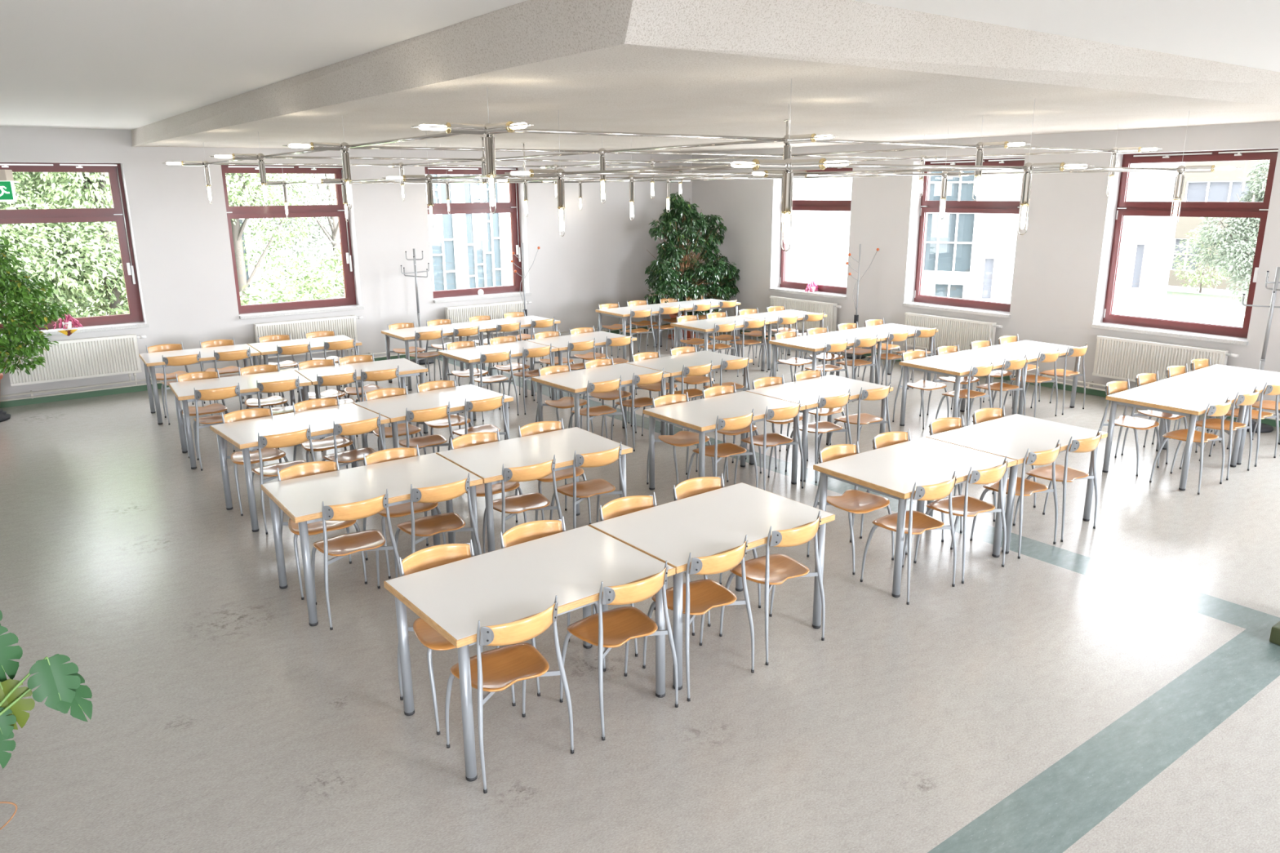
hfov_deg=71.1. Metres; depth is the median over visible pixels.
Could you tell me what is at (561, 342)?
dining table
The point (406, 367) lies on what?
dining table
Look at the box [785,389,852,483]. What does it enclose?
dining chair
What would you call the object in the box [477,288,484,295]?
ornament ball
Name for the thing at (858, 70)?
ceiling
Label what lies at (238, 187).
tree
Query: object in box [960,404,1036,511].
dining chair
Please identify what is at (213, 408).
dining chair
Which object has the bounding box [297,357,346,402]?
dining chair
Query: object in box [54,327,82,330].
doily
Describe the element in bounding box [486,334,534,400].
dining chair
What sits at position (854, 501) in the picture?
dining chair
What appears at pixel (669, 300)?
dining chair
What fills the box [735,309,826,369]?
dining table
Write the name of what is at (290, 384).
dining chair
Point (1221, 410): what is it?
dining chair
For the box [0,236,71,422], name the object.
potted ficus
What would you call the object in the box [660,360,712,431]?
dining chair
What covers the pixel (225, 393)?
dining chair
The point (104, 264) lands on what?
tree
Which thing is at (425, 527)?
dining chair
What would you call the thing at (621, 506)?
dining chair
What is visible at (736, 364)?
dining chair
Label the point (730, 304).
dining chair
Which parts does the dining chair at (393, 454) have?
leg, leg, backrest, seat, leg, leg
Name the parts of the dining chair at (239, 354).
leg, seat, backrest, leg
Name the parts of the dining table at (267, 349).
leg, apron frame, leg, leg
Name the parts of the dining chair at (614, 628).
leg, leg, seat, leg, seat frame, backrest, leg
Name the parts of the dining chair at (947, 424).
leg, backrest, leg, leg, leg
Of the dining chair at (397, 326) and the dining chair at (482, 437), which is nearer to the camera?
the dining chair at (482, 437)
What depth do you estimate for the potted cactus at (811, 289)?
14.81 m
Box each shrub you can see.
[239,268,296,305]
[272,251,345,302]
[311,246,345,299]
[1170,225,1229,293]
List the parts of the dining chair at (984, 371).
leg, leg, seat, leg, seat frame, backrest, leg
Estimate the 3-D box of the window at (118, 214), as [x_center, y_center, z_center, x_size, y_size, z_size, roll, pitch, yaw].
[-7.266,-2.205,11.140,1.760,2.070,0.355,-11,18,-35]
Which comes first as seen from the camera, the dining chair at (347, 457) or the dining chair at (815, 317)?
the dining chair at (347, 457)
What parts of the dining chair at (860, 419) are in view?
leg, seat, leg, seat frame, backrest, leg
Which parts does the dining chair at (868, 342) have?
seat, leg, seat frame, backrest, leg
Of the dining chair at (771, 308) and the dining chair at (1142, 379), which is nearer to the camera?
the dining chair at (1142, 379)
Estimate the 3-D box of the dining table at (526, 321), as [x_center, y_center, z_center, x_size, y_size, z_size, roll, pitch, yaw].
[-1.854,-1.167,13.010,1.194,0.715,0.766,-11,18,-36]
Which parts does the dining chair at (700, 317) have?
backrest, seat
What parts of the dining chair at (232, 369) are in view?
backrest, seat, leg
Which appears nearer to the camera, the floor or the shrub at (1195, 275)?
the floor
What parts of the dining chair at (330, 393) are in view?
leg, backrest, seat, leg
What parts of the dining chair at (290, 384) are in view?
leg, backrest, seat, leg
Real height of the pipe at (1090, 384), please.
0.085 m
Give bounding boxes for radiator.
[4,333,146,386]
[253,315,363,359]
[444,300,531,340]
[769,295,841,332]
[902,311,1002,351]
[1092,335,1238,382]
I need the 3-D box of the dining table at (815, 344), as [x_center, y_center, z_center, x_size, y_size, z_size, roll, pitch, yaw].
[2.307,-0.738,11.262,1.194,0.715,0.766,-11,18,-35]
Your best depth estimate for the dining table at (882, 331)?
11.88 m
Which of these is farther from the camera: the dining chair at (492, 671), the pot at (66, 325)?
the pot at (66, 325)
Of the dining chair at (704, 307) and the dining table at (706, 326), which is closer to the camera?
the dining table at (706, 326)
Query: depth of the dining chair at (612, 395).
9.59 m
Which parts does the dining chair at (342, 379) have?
leg, backrest, seat, leg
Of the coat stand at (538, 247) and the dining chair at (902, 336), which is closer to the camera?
the dining chair at (902, 336)
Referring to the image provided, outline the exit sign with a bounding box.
[0,168,17,201]
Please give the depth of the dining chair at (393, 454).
6.23 m
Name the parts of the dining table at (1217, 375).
leg, leg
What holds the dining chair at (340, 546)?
on the floor
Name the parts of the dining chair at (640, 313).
leg, leg, seat, seat frame, leg, backrest, leg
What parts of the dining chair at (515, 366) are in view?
leg, backrest, leg, seat, leg, leg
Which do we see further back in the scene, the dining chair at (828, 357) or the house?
the house
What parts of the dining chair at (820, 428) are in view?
leg, leg, seat, leg, seat frame, backrest, leg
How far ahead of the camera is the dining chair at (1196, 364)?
9.44 m
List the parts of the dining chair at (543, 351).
leg, leg, seat, backrest, leg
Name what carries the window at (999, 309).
in the wall at (1062, 260)
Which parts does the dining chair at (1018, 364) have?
leg, leg, seat, leg, seat frame, backrest, leg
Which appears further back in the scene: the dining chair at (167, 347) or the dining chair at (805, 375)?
the dining chair at (167, 347)
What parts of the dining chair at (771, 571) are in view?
leg, leg, seat, leg, seat frame, backrest, leg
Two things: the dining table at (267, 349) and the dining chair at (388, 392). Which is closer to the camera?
the dining chair at (388, 392)
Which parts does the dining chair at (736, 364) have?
leg, seat, backrest, seat frame, leg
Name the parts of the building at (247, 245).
pane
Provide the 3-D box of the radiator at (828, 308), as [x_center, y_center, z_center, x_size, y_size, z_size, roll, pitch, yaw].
[2.724,-1.766,14.874,0.100,0.665,1.535,-11,18,-35]
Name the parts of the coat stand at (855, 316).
arm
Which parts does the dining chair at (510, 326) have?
leg, backrest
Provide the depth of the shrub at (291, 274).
21.26 m
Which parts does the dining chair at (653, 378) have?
leg, leg, seat, seat frame, leg, backrest, leg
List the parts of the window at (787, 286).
sill, frame, sash, sash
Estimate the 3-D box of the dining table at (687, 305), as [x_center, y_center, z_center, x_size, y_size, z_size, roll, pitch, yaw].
[0.975,-1.704,14.981,1.194,0.715,0.766,-11,18,-35]
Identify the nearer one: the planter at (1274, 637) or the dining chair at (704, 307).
the planter at (1274, 637)
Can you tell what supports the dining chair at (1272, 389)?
on the floor
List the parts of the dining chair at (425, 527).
leg, leg, seat, backrest, seat frame, leg, leg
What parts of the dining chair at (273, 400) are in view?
leg, backrest, seat, leg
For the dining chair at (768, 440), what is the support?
on the floor
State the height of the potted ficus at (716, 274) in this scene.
2.506 m
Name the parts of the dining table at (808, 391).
leg, leg, leg, apron frame, leg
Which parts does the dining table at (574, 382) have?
leg, leg, apron frame, leg, leg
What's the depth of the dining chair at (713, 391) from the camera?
8.22 m
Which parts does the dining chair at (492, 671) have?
leg, leg, seat, backrest, seat frame, leg, leg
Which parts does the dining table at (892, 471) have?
leg, apron frame, leg, leg, leg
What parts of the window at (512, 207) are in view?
sash, opener rod, sash, sill, handle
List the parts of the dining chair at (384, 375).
leg, backrest, leg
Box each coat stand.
[400,248,433,364]
[510,243,540,340]
[843,244,879,359]
[1233,266,1279,432]
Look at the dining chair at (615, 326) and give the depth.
14.41 m
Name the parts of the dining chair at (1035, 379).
leg, leg, seat, seat frame, leg, backrest, leg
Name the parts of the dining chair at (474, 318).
backrest, seat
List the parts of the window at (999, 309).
sill, sash, sash, opener rod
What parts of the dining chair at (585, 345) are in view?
leg, seat, backrest, leg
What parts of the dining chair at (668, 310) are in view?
leg, leg, seat, seat frame, leg, backrest, leg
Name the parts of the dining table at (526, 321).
leg, leg, apron frame, leg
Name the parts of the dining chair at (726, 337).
backrest, seat, leg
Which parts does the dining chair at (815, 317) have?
seat, leg, backrest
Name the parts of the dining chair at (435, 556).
leg, seat frame, leg, seat, backrest, leg, leg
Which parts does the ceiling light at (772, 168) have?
bulb, rod, bulb, bulb, rod, rod, bulb, bulb, rod, rod, rod, rod, bulb, bulb, rod, bulb, rod, rod, rod, bulb, rod, bulb, rod, rod, rod, rod, bulb, bulb, bulb, bulb, rod, rod, rod, rod, bulb, bulb, rod, bulb, rod, bulb, bulb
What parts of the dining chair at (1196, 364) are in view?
leg, backrest, leg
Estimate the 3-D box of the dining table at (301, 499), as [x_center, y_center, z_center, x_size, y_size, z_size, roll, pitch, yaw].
[-1.728,0.702,5.886,1.194,0.715,0.766,-11,18,-35]
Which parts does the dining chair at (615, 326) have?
leg, backrest, seat, leg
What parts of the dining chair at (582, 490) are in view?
leg, leg, seat, leg, seat frame, backrest, leg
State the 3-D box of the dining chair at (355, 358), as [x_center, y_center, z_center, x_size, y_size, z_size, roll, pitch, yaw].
[-3.066,-0.381,9.901,0.475,0.791,0.449,-10,17,-32]
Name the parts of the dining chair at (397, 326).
backrest, seat, leg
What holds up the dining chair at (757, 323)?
on the floor
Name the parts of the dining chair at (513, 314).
backrest, seat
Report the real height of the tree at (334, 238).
8.558 m
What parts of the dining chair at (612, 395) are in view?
leg, backrest, leg, seat, leg, leg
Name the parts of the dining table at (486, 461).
leg, leg, apron frame, leg, leg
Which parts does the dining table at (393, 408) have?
leg, leg, apron frame, leg, leg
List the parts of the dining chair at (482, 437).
leg, backrest, seat, leg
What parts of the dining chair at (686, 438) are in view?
leg, backrest, leg, seat, leg, leg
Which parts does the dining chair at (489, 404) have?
leg, leg, seat, backrest, seat frame, leg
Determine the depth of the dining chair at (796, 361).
11.37 m
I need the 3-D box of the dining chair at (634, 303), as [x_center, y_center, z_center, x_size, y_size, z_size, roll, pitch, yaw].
[0.034,-1.673,14.741,0.475,0.791,0.449,-9,17,-31]
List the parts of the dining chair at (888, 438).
leg, backrest, leg, leg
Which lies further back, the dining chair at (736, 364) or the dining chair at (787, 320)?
the dining chair at (787, 320)
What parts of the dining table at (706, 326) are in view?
leg, leg, apron frame, leg, leg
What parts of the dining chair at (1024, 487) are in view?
leg, seat, leg, seat frame, backrest, leg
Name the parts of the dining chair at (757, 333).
backrest, leg, seat, leg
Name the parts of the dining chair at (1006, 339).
backrest, leg, seat, leg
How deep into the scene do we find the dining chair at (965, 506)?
6.04 m
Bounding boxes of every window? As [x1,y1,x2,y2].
[0,162,149,335]
[221,164,364,319]
[424,166,531,302]
[768,167,853,299]
[902,157,1024,318]
[1091,148,1278,345]
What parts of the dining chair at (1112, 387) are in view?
leg, backrest, leg, seat, leg, leg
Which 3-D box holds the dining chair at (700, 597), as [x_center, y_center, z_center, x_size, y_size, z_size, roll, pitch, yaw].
[0.314,0.946,4.750,0.475,0.791,0.449,-11,18,-36]
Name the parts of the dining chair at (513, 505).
leg, leg, seat, backrest, seat frame, leg, leg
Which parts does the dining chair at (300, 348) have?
leg, seat, backrest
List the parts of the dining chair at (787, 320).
leg, leg, backrest, leg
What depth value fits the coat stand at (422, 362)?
13.50 m
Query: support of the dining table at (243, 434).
on the floor
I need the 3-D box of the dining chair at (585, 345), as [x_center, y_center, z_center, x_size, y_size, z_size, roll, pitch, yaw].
[-0.793,-0.706,11.075,0.475,0.791,0.449,-12,18,-37]
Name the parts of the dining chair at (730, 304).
backrest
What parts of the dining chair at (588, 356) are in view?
backrest, seat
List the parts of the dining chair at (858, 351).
backrest, seat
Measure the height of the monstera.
1.247 m
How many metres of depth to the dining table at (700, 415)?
7.68 m
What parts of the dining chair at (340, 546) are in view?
leg, leg, seat, backrest, seat frame, leg, leg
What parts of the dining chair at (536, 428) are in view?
leg, backrest, leg, seat, leg, leg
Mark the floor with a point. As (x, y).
(1113, 686)
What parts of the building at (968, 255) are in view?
pane, pane, pane, pane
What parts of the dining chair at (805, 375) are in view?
leg, backrest, leg, seat, leg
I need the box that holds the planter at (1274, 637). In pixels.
[1269,621,1279,645]
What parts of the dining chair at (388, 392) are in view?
leg, backrest, seat, leg, leg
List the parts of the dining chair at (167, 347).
backrest, seat, leg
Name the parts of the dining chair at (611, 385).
leg, leg, seat, leg, backrest, seat frame, leg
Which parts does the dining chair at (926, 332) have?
leg, seat, leg, backrest, leg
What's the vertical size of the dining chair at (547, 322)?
0.791 m
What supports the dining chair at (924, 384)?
on the floor
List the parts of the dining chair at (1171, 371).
leg, backrest, leg, leg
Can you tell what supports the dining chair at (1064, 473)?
on the floor
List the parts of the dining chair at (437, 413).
leg, seat, backrest, seat frame, leg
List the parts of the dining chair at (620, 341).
leg, backrest, seat, leg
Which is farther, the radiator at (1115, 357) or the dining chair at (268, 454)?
the radiator at (1115, 357)
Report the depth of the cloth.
11.24 m
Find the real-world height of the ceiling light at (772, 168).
0.988 m
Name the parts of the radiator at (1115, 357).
panel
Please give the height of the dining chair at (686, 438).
0.791 m
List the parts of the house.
pane, pane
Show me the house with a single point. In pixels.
(1224, 185)
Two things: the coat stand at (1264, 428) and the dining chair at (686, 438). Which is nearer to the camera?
the dining chair at (686, 438)
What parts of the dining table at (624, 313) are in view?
leg, leg, apron frame, leg, leg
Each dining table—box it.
[138,343,262,424]
[168,369,313,469]
[209,403,390,532]
[247,334,361,408]
[261,453,483,626]
[294,358,428,439]
[353,384,513,465]
[381,322,486,391]
[383,524,675,782]
[435,426,632,552]
[437,340,558,421]
[461,315,560,376]
[526,330,636,398]
[531,363,670,435]
[588,482,835,690]
[595,303,684,359]
[625,350,752,435]
[643,391,805,490]
[657,298,740,346]
[670,315,769,377]
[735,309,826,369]
[746,374,893,481]
[768,331,879,382]
[813,436,1017,597]
[835,323,937,384]
[898,350,1026,426]
[925,413,1107,553]
[965,339,1079,414]
[1102,378,1253,490]
[1162,364,1279,465]
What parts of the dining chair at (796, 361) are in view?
leg, backrest, leg, seat, leg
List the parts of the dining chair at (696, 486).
leg, backrest, leg, leg, leg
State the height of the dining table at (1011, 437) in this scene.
0.715 m
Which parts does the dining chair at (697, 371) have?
leg, seat, backrest, leg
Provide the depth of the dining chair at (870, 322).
12.40 m
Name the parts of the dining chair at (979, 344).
backrest, leg, leg, seat, leg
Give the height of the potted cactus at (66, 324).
0.204 m
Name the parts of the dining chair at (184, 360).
leg, leg, seat, backrest, leg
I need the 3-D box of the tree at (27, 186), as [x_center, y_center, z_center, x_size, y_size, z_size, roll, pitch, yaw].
[-15.702,-5.381,22.034,6.991,9.286,6.810,5,16,19]
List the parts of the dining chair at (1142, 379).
leg, backrest, seat frame, leg, seat, leg, leg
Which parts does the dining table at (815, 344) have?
leg, leg, apron frame, leg, leg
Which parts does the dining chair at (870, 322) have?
leg, backrest, leg, seat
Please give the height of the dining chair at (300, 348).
0.791 m
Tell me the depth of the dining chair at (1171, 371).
9.08 m
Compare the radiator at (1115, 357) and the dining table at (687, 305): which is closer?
the radiator at (1115, 357)
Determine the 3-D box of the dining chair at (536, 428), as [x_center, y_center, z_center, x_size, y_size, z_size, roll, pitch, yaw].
[-0.683,0.375,6.954,0.475,0.791,0.449,-11,18,-34]
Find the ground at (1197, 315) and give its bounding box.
[265,228,1246,337]
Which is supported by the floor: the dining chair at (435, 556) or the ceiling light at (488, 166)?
the dining chair at (435, 556)
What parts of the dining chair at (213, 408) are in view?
leg, backrest, seat, leg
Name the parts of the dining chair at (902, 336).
leg, leg, seat, leg, seat frame, backrest, leg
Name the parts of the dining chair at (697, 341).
backrest, seat, leg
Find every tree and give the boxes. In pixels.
[0,172,125,323]
[0,172,129,319]
[0,198,54,323]
[225,173,324,305]
[248,173,345,300]
[1190,160,1270,337]
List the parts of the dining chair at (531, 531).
leg, backrest, leg, leg, leg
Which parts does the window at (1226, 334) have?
sill, sash, sash, opener rod, handle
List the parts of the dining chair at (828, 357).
leg, backrest, seat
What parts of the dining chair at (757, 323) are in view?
leg, seat, seat frame, backrest, leg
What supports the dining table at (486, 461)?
on the floor
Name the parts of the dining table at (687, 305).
leg, leg, apron frame, leg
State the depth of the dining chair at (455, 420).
8.53 m
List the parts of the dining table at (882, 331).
leg, leg, leg, apron frame, leg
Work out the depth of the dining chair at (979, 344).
10.59 m
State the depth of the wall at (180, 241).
13.35 m
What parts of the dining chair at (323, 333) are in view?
leg, backrest, seat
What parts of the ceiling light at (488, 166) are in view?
bulb, bulb, bulb, rod, bulb, rod, bulb, rod, bulb, rod, bulb, rod, bulb, rod, rod, rod, bulb, bulb, bulb, rod, rod, rod, bulb, rod, rod, bulb, bulb, rod, rod, rod, rod, rod, bulb, rod, rod, rod, rod, bulb, bulb, rod, bulb, rod, bulb, bulb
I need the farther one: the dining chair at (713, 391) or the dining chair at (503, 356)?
the dining chair at (503, 356)
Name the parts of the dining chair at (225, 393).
leg, leg, seat, seat frame, backrest, leg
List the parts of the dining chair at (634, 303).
backrest, leg, seat, leg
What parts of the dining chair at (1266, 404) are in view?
leg, seat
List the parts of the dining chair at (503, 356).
leg, seat, backrest, seat frame, leg, leg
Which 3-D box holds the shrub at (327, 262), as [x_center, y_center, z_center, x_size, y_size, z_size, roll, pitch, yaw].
[-7.987,-3.072,24.280,1.870,3.567,1.840,7,16,26]
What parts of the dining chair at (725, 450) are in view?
leg, leg, seat, leg, seat frame, backrest, leg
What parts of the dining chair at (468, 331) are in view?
leg, backrest, leg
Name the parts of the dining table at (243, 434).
leg, leg, apron frame, leg, leg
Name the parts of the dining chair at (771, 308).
backrest, seat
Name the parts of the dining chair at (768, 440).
leg, leg, seat, leg, seat frame, backrest, leg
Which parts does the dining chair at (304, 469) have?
leg, seat frame, leg, backrest, seat, leg, leg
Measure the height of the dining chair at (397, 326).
0.791 m
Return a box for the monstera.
[0,610,92,830]
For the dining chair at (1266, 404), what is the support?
on the floor
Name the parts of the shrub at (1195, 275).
stem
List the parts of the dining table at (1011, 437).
leg, leg, leg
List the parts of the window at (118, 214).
sash, opener rod, sash, sill, handle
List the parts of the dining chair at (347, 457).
leg, seat, seat frame, backrest, leg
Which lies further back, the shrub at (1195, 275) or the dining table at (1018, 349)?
the shrub at (1195, 275)
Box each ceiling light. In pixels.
[162,86,1162,213]
[247,78,1241,251]
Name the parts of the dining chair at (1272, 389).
leg, seat, seat frame, leg, backrest, leg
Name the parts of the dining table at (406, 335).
leg, leg, apron frame, leg, leg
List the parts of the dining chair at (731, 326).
leg, seat, seat frame, backrest, leg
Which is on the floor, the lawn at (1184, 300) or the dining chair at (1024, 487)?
the dining chair at (1024, 487)
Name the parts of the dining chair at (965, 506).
leg, leg, seat, leg, backrest, seat frame, leg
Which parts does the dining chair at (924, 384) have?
leg, backrest, leg, leg, seat, leg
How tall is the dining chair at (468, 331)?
0.791 m
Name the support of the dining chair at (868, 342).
on the floor
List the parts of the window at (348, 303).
sash, opener rod, sash, sill, handle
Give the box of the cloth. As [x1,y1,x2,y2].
[57,328,77,336]
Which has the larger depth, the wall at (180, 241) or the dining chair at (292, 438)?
the wall at (180, 241)
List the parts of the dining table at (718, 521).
leg, leg, apron frame, leg, leg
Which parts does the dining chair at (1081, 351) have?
leg, leg, seat, seat frame, leg, backrest, leg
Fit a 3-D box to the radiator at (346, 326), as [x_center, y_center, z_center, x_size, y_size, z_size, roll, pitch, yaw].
[-4.760,-1.227,13.025,1.535,0.665,0.100,-11,18,-35]
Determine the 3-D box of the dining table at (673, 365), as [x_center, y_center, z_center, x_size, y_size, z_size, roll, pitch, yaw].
[0.547,-0.374,9.923,1.194,0.715,0.766,-12,19,-37]
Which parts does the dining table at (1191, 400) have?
leg, leg, apron frame, leg, leg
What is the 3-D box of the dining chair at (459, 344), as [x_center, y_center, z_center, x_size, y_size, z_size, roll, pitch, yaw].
[-2.072,-0.621,10.790,0.475,0.791,0.449,-11,18,-36]
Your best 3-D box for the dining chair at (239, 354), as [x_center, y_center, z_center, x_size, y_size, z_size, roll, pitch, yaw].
[-4.805,-0.551,10.599,0.475,0.791,0.449,-10,17,-32]
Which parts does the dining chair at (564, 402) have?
leg, backrest, leg, seat, leg, leg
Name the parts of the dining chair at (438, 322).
leg, backrest, leg, seat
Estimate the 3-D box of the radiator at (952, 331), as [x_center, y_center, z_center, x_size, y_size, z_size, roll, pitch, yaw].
[4.400,-1.209,12.701,0.100,0.665,1.535,-11,18,-35]
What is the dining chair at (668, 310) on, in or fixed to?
on the floor
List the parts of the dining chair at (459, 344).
leg, backrest, seat, leg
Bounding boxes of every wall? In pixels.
[0,125,692,399]
[691,121,1279,418]
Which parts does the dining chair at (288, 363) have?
leg, backrest, seat, leg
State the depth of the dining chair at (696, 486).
5.63 m
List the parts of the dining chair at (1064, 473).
leg, leg, seat, leg, seat frame, backrest, leg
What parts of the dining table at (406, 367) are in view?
leg, leg, apron frame, leg, leg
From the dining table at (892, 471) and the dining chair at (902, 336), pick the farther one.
the dining chair at (902, 336)
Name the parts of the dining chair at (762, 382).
leg, backrest, leg, leg, seat, leg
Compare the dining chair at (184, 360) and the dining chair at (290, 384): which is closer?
the dining chair at (290, 384)
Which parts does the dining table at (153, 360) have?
leg, leg, apron frame, leg, leg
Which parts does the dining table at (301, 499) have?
leg, leg, apron frame, leg, leg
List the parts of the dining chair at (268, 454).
leg, leg, backrest, seat, leg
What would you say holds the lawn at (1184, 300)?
on the ground at (1197, 315)
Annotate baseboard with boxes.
[0,324,670,408]
[728,329,1279,427]
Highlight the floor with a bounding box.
[0,328,1279,852]
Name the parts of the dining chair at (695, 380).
leg, backrest, seat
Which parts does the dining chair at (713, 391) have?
leg, backrest, leg, leg, seat, leg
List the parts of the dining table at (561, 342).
leg, leg, apron frame, leg, leg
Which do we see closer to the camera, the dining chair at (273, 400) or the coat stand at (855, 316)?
the dining chair at (273, 400)
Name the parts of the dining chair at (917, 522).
leg, leg, seat, leg, seat frame, backrest, leg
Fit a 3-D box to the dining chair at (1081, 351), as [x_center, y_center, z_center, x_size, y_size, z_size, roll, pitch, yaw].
[4.930,-0.590,10.476,0.475,0.791,0.449,-11,18,-35]
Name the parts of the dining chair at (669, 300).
leg, backrest, seat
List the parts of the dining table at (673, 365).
leg, leg, apron frame, leg, leg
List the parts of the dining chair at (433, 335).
leg, seat, seat frame, backrest, leg, leg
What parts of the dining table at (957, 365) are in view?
leg, apron frame, leg, leg, leg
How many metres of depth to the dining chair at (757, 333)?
13.62 m
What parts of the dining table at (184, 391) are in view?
leg, leg, apron frame, leg, leg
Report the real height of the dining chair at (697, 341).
0.791 m
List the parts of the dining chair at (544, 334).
backrest, seat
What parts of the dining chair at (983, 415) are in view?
leg, backrest, leg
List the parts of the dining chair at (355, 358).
leg, backrest, seat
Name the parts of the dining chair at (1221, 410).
leg, leg, seat, seat frame, leg, backrest, leg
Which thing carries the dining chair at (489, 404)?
on the floor
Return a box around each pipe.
[0,320,671,401]
[698,319,1279,420]
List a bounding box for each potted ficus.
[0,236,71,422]
[639,191,740,339]
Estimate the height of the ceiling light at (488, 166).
0.784 m
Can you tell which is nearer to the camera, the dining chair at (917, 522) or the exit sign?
the dining chair at (917, 522)
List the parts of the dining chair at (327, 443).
leg, leg, backrest, seat, leg, leg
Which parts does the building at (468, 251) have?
pane, pane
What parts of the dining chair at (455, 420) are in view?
leg, leg, backrest, seat, leg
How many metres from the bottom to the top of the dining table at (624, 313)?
0.715 m
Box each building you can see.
[7,173,271,316]
[275,173,514,300]
[787,162,1185,328]
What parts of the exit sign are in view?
sign panel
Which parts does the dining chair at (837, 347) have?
seat, leg, seat frame, backrest, leg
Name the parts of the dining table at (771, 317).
leg, leg, apron frame, leg, leg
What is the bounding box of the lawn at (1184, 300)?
[271,284,1247,326]
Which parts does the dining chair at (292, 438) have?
leg, seat frame, seat, backrest, leg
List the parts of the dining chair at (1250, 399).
leg, leg, seat, seat frame, leg, backrest, leg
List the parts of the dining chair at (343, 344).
leg, backrest, leg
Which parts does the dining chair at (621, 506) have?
leg, backrest, leg, leg, leg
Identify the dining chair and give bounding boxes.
[146,342,193,404]
[161,351,213,424]
[175,368,235,457]
[193,382,252,471]
[199,338,248,403]
[213,346,261,414]
[221,405,288,515]
[238,362,288,409]
[251,424,315,534]
[256,375,311,453]
[257,333,298,394]
[273,341,312,406]
[276,457,367,599]
[292,395,359,468]
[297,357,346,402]
[304,328,350,386]
[311,488,401,630]
[313,368,360,451]
[321,413,384,467]
[324,337,364,396]
[337,353,390,426]
[355,365,400,436]
[363,444,445,578]
[364,385,426,454]
[387,322,430,380]
[394,472,481,577]
[397,538,515,735]
[399,401,453,452]
[405,328,449,386]
[415,377,472,453]
[425,317,466,379]
[442,324,485,386]
[444,595,573,793]
[445,339,492,413]
[448,391,510,450]
[449,429,526,522]
[466,315,507,369]
[468,348,518,421]
[482,454,562,553]
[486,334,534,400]
[496,320,521,374]
[496,515,605,696]
[501,310,542,364]
[507,344,557,414]
[515,417,591,524]
[519,316,558,367]
[533,330,573,398]
[535,363,593,433]
[549,441,626,528]
[560,560,678,741]
[562,337,600,400]
[568,326,608,362]
[568,374,627,445]
[580,356,636,438]
[592,491,694,657]
[595,302,631,355]
[605,333,636,395]
[610,368,668,451]
[617,307,655,357]
[626,298,660,351]
[627,350,678,423]
[642,534,754,702]
[645,304,683,355]
[646,391,714,484]
[656,297,692,347]
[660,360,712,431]
[665,473,760,626]
[666,344,714,400]
[675,313,712,351]
[677,301,713,346]
[682,296,716,342]
[686,408,758,488]
[695,382,761,482]
[697,320,738,381]
[700,354,750,399]
[702,297,737,345]
[702,310,742,357]
[719,511,825,665]
[725,316,768,376]
[733,307,773,364]
[733,400,804,490]
[745,374,808,468]
[758,314,799,371]
[765,304,800,359]
[769,329,812,382]
[785,311,826,366]
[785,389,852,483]
[786,368,847,458]
[800,325,846,377]
[804,338,848,403]
[806,440,893,574]
[827,382,891,453]
[831,333,879,384]
[834,321,875,379]
[857,319,902,381]
[859,428,944,555]
[860,471,956,604]
[862,328,909,389]
[889,325,937,388]
[892,348,949,429]
[913,456,1008,583]
[915,414,995,533]
[926,343,981,417]
[935,360,993,426]
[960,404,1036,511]
[968,354,1026,419]
[969,338,1013,408]
[969,439,1061,559]
[988,333,1040,401]
[1002,347,1059,417]
[1013,428,1102,542]
[1030,342,1088,414]
[1098,378,1159,476]
[1121,370,1187,464]
[1149,395,1231,494]
[1151,363,1216,453]
[1177,356,1238,442]
[1179,386,1258,479]
[1208,382,1279,466]
[1251,400,1279,439]
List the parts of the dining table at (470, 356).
leg, leg, apron frame, leg, leg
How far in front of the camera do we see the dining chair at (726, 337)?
13.27 m
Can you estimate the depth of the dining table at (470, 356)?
10.58 m
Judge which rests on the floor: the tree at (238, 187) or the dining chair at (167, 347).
the dining chair at (167, 347)
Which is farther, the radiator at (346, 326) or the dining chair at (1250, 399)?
the radiator at (346, 326)
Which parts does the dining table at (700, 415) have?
leg, leg, apron frame, leg, leg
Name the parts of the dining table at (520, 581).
leg, leg, apron frame, leg, leg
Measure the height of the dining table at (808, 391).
0.715 m
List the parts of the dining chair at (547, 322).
leg, backrest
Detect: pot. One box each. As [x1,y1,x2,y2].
[0,373,10,422]
[62,321,71,328]
[669,312,692,337]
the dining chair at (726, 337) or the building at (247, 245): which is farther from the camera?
the building at (247, 245)
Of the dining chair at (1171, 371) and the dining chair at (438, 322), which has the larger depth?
the dining chair at (438, 322)
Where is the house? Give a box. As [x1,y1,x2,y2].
[1167,160,1268,291]
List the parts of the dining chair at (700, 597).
leg, leg, seat, leg, backrest, seat frame, leg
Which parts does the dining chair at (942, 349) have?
leg, seat frame, backrest, leg, seat, leg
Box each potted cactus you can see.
[53,313,82,328]
[804,280,818,292]
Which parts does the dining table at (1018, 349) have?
leg, leg, apron frame, leg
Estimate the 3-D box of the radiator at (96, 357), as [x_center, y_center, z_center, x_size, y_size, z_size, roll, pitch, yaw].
[-7.075,-0.772,11.356,1.535,0.665,0.100,-11,18,-35]
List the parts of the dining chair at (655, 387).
leg, backrest, seat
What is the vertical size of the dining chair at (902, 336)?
0.791 m
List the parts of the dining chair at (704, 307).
leg, backrest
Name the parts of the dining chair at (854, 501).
leg, backrest, leg, leg, seat, leg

